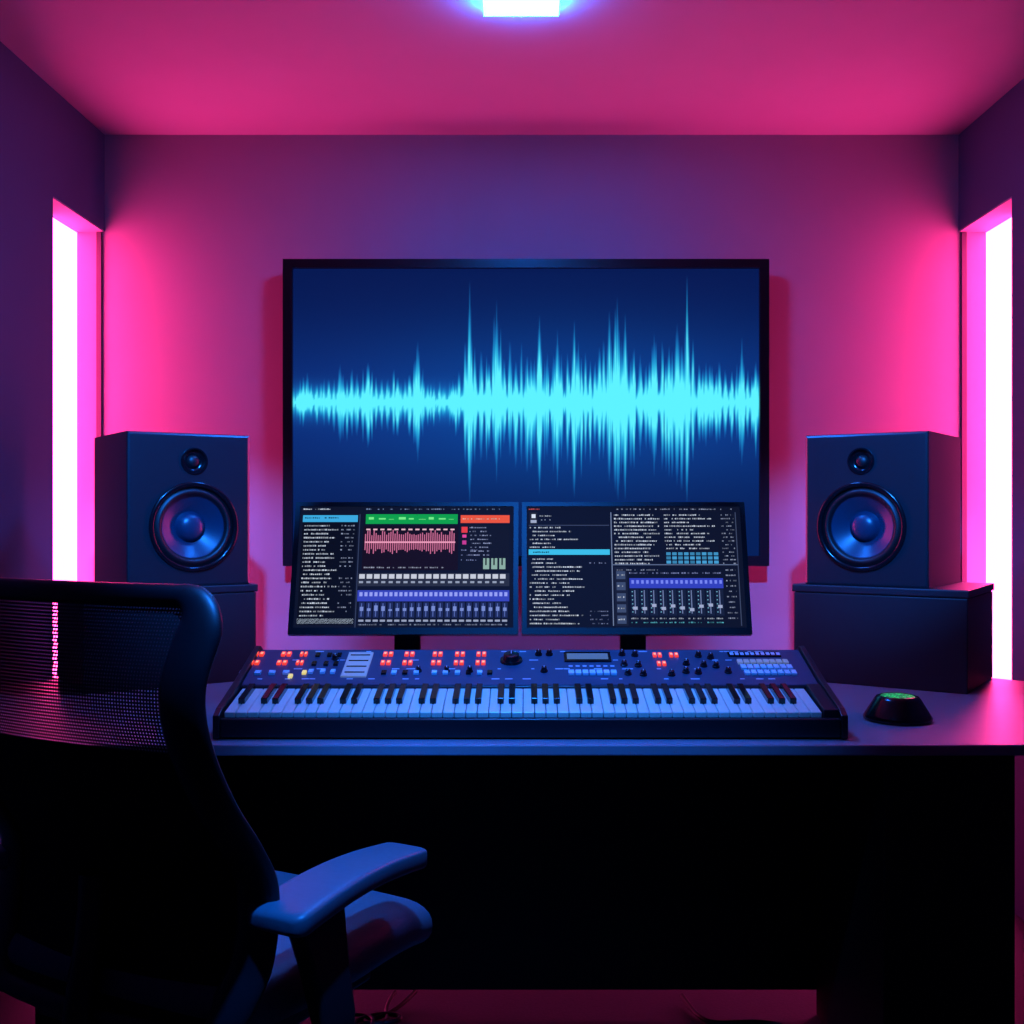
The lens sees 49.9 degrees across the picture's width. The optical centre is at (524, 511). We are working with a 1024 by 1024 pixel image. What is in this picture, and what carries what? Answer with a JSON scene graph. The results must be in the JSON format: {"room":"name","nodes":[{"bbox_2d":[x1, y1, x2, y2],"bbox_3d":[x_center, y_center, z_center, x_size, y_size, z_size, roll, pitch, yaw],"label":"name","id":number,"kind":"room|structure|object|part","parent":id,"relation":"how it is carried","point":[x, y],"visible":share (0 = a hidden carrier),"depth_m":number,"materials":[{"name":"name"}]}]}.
{"room":"studio","nodes":[
{"label":"studio","id":0,"kind":"room"},
{"bbox_2d":[0,41,104,684],"bbox_3d":[-1.604,-0.038,1.285,0.250,2.577,5.170,0,0,0],"label":"wall","id":1,"kind":"structure","parent":0,"point":[49,149],"depth_m":3.29,"materials":[{"name":"painted plaster"}]},
{"bbox_2d":[53,218,101,677],"bbox_3d":[-1.536,0.072,3.663,0.097,2.108,0.412,0,0,0],"label":"strip light","id":2,"kind":"object","parent":1,"relation":"attached to","point":[64,237],"visible":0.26,"depth_m":3.77,"materials":[{"name":"white plastic"}]},
{"bbox_2d":[53,218,76,677],"bbox_3d":[-1.579,0.072,3.748,0.010,2.108,0.236,0,0,0],"label":"diffuser","id":3,"kind":"object","parent":2,"relation":"attached to","point":[64,238],"depth_m":3.76,"materials":[{"name":"white plastic"}]},
{"bbox_3d":[-1.496,0.072,3.864,0.017,2.108,0.011,0,0,0],"label":"frame rail","id":4,"kind":"part","parent":2,"relation":"part of","materials":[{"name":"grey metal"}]},
{"bbox_2d":[53,197,103,231],"bbox_3d":[-1.527,-0.987,3.659,0.094,0.006,0.423,0,0,0],"label":"trim","id":5,"kind":"structure","parent":1,"relation":"attached to","point":[62,212],"depth_m":3.70,"materials":[{"name":"paint"}]},
{"bbox_2d":[0,0,1023,134],"bbox_3d":[0.023,-1.377,1.285,3.604,0.100,5.370,0,0,0],"label":"ceiling","id":6,"kind":"structure","parent":0,"point":[129,67],"depth_m":3.28,"materials":[{"name":"grey"}]},
{"bbox_2d":[483,0,559,15],"bbox_3d":[-0.010,-1.315,2.775,0.196,0.023,0.230,0,0,0],"label":"ceiling light","id":7,"kind":"object","parent":6,"relation":"attached to","point":[490,7],"depth_m":2.84,"materials":[{"name":"white plastic"}]},
{"bbox_2d":[0,914,1023,1023],"bbox_3d":[0.023,1.300,1.285,3.604,0.100,5.370,0,0,0],"label":"floor","id":8,"kind":"structure","parent":0,"point":[426,1006],"depth_m":2.77,"materials":[{"name":"carpet"}]},
{"bbox_2d":[0,577,432,1023],"bbox_3d":[-0.530,0.673,1.814,0.726,1.154,0.670,0,0,28],"label":"office chair","id":9,"kind":"object","parent":8,"relation":"on","point":[136,887],"visible":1,"depth_m":1.57,"materials":[{"name":"black plastic"}]},
{"bbox_3d":[-0.640,0.424,1.613,0.601,0.656,0.173,0,0,28],"label":"frame","id":10,"kind":"part","parent":9,"relation":"part of","materials":[{"name":"black plastic"}]},
{"bbox_3d":[-0.512,0.708,1.854,0.604,0.106,0.528,0,0,28],"label":"seat","id":11,"kind":"part","parent":9,"relation":"part of","materials":[{"name":"fabric"}]},
{"bbox_3d":[-0.293,0.698,1.587,0.060,0.245,0.107,0,0,28],"label":"armrest post","id":12,"kind":"part","parent":9,"relation":"part of","materials":[{"name":"black plastic"}]},
{"bbox_2d":[0,678,1023,1023],"bbox_3d":[0.023,0.858,2.780,2.996,0.784,1.160,0,0,0],"label":"desk","id":13,"kind":"object","parent":8,"relation":"on","point":[871,871],"visible":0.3,"depth_m":2.74,"materials":[{"name":"laminate"}]},
{"bbox_2d":[57,583,257,693],"bbox_3d":[-1.030,0.333,3.072,0.465,0.266,0.347,0,0,-33],"label":"speaker stand","id":14,"kind":"object","parent":13,"relation":"on","point":[237,602],"visible":0.34,"depth_m":3.01,"materials":[{"name":"black wood"}]},
{"bbox_2d":[94,431,248,585],"bbox_3d":[-0.997,-0.006,3.099,0.333,0.412,0.351,0,0,-35],"label":"speaker","id":15,"kind":"object","parent":14,"relation":"on","point":[170,508],"visible":1,"depth_m":2.97},
{"bbox_2d":[288,502,517,649],"bbox_3d":[-0.298,0.220,2.785,0.562,0.491,0.210,0,0,0],"label":"computer monitor","id":16,"kind":"object","parent":13,"relation":"on","point":[407,572],"visible":0.95,"depth_m":2.73,"materials":[{"name":"black"}]},
{"bbox_3d":[0.000,0.839,2.750,1.930,0.702,0.020,0,0,0],"label":"modesty panel","id":17,"kind":"part","parent":13,"relation":"part of","materials":[{"name":"black wood"}]},
{"bbox_2d":[213,646,847,738],"bbox_3d":[0.010,0.391,2.433,1.300,0.150,0.375,0,0,0],"label":"keyboard","id":18,"kind":"object","parent":13,"relation":"on","point":[538,693],"visible":1,"depth_m":2.36,"materials":[{"name":"black plastic"}]},
{"bbox_3d":[0.011,0.353,2.505,1.266,0.056,0.183,0,0,0],"label":"control panel","id":19,"kind":"part","parent":18,"relation":"part of","materials":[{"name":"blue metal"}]},
{"bbox_2d":[522,502,751,649],"bbox_3d":[0.273,0.220,2.785,0.562,0.491,0.210,0,0,0],"label":"computer monitor","id":20,"kind":"object","parent":13,"relation":"on","point":[632,572],"visible":0.98,"depth_m":2.73,"materials":[{"name":"black"}]},
{"bbox_2d":[792,582,993,693],"bbox_3d":[1.030,0.333,3.072,0.465,0.266,0.347,0,0,33],"label":"speaker stand","id":21,"kind":"object","parent":13,"relation":"on","point":[936,639],"visible":0.81,"depth_m":2.92,"materials":[{"name":"black wood"}]},
{"bbox_2d":[806,431,959,588],"bbox_3d":[1.011,-0.006,3.099,0.333,0.412,0.351,0,0,35],"label":"speaker","id":22,"kind":"object","parent":21,"relation":"on","point":[883,509],"visible":1,"depth_m":2.97},
{"bbox_2d":[863,692,932,725],"bbox_3d":[0.835,0.438,2.465,0.150,0.056,0.150,0,0,0],"label":"puck","id":23,"kind":"object","parent":13,"relation":"on","point":[899,709],"visible":1,"depth_m":2.42,"materials":[{"name":"black plastic"}]},
{"bbox_2d":[355,990,783,1023],"bbox_3d":[0.120,1.232,2.676,1.131,0.036,0.254,0,0,0],"label":"power cables","id":24,"kind":"object","parent":8,"relation":"on","point":[366,1018],"visible":0.88,"depth_m":2.70,"materials":[{"name":"black rubber"}]},
{"bbox_2d":[75,135,987,649],"bbox_3d":[0.023,-0.038,3.920,3.604,2.577,0.100,0,0,0],"label":"wall","id":25,"kind":"structure","parent":0,"point":[859,235],"depth_m":3.87,"materials":[{"name":"paint"}]},
{"bbox_2d":[283,259,768,565],"bbox_3d":[0.004,-0.340,3.810,1.659,1.047,0.120,0,0,0],"label":"television","id":26,"kind":"object","parent":25,"relation":"attached to","point":[405,380],"visible":0.83,"depth_m":3.77,"materials":[{"name":"black"}]},
{"bbox_2d":[958,78,1023,920],"bbox_3d":[1.650,-0.038,1.285,0.250,2.577,5.170,0,0,0],"label":"wall","id":27,"kind":"structure","parent":0,"point":[991,148],"depth_m":3.43,"materials":[{"name":"painted drywall"}]},
{"bbox_2d":[959,196,1011,231],"bbox_3d":[1.573,-0.987,3.659,0.094,0.006,0.423,0,0,0],"label":"trim","id":28,"kind":"structure","parent":27,"relation":"attached to","point":[1002,212],"depth_m":3.69,"materials":[{"name":"paint"}]},
{"bbox_2d":[961,217,1011,679],"bbox_3d":[1.581,0.072,3.663,0.097,2.108,0.412,0,0,0],"label":"strip light","id":29,"kind":"object","parent":27,"relation":"attached to","point":[999,238],"visible":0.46,"depth_m":3.77,"materials":[{"name":"white plastic"}]},
{"bbox_3d":[1.542,0.072,3.864,0.017,2.108,0.011,0,0,0],"label":"frame rail","id":30,"kind":"part","parent":29,"relation":"part of","materials":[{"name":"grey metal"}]},
{"bbox_2d":[986,217,1011,679],"bbox_3d":[1.625,0.072,3.748,0.010,2.108,0.236,0,0,0],"label":"diffuser","id":31,"kind":"object","parent":29,"relation":"attached to","point":[998,239],"depth_m":3.76,"materials":[{"name":"white plastic"}]}
]}

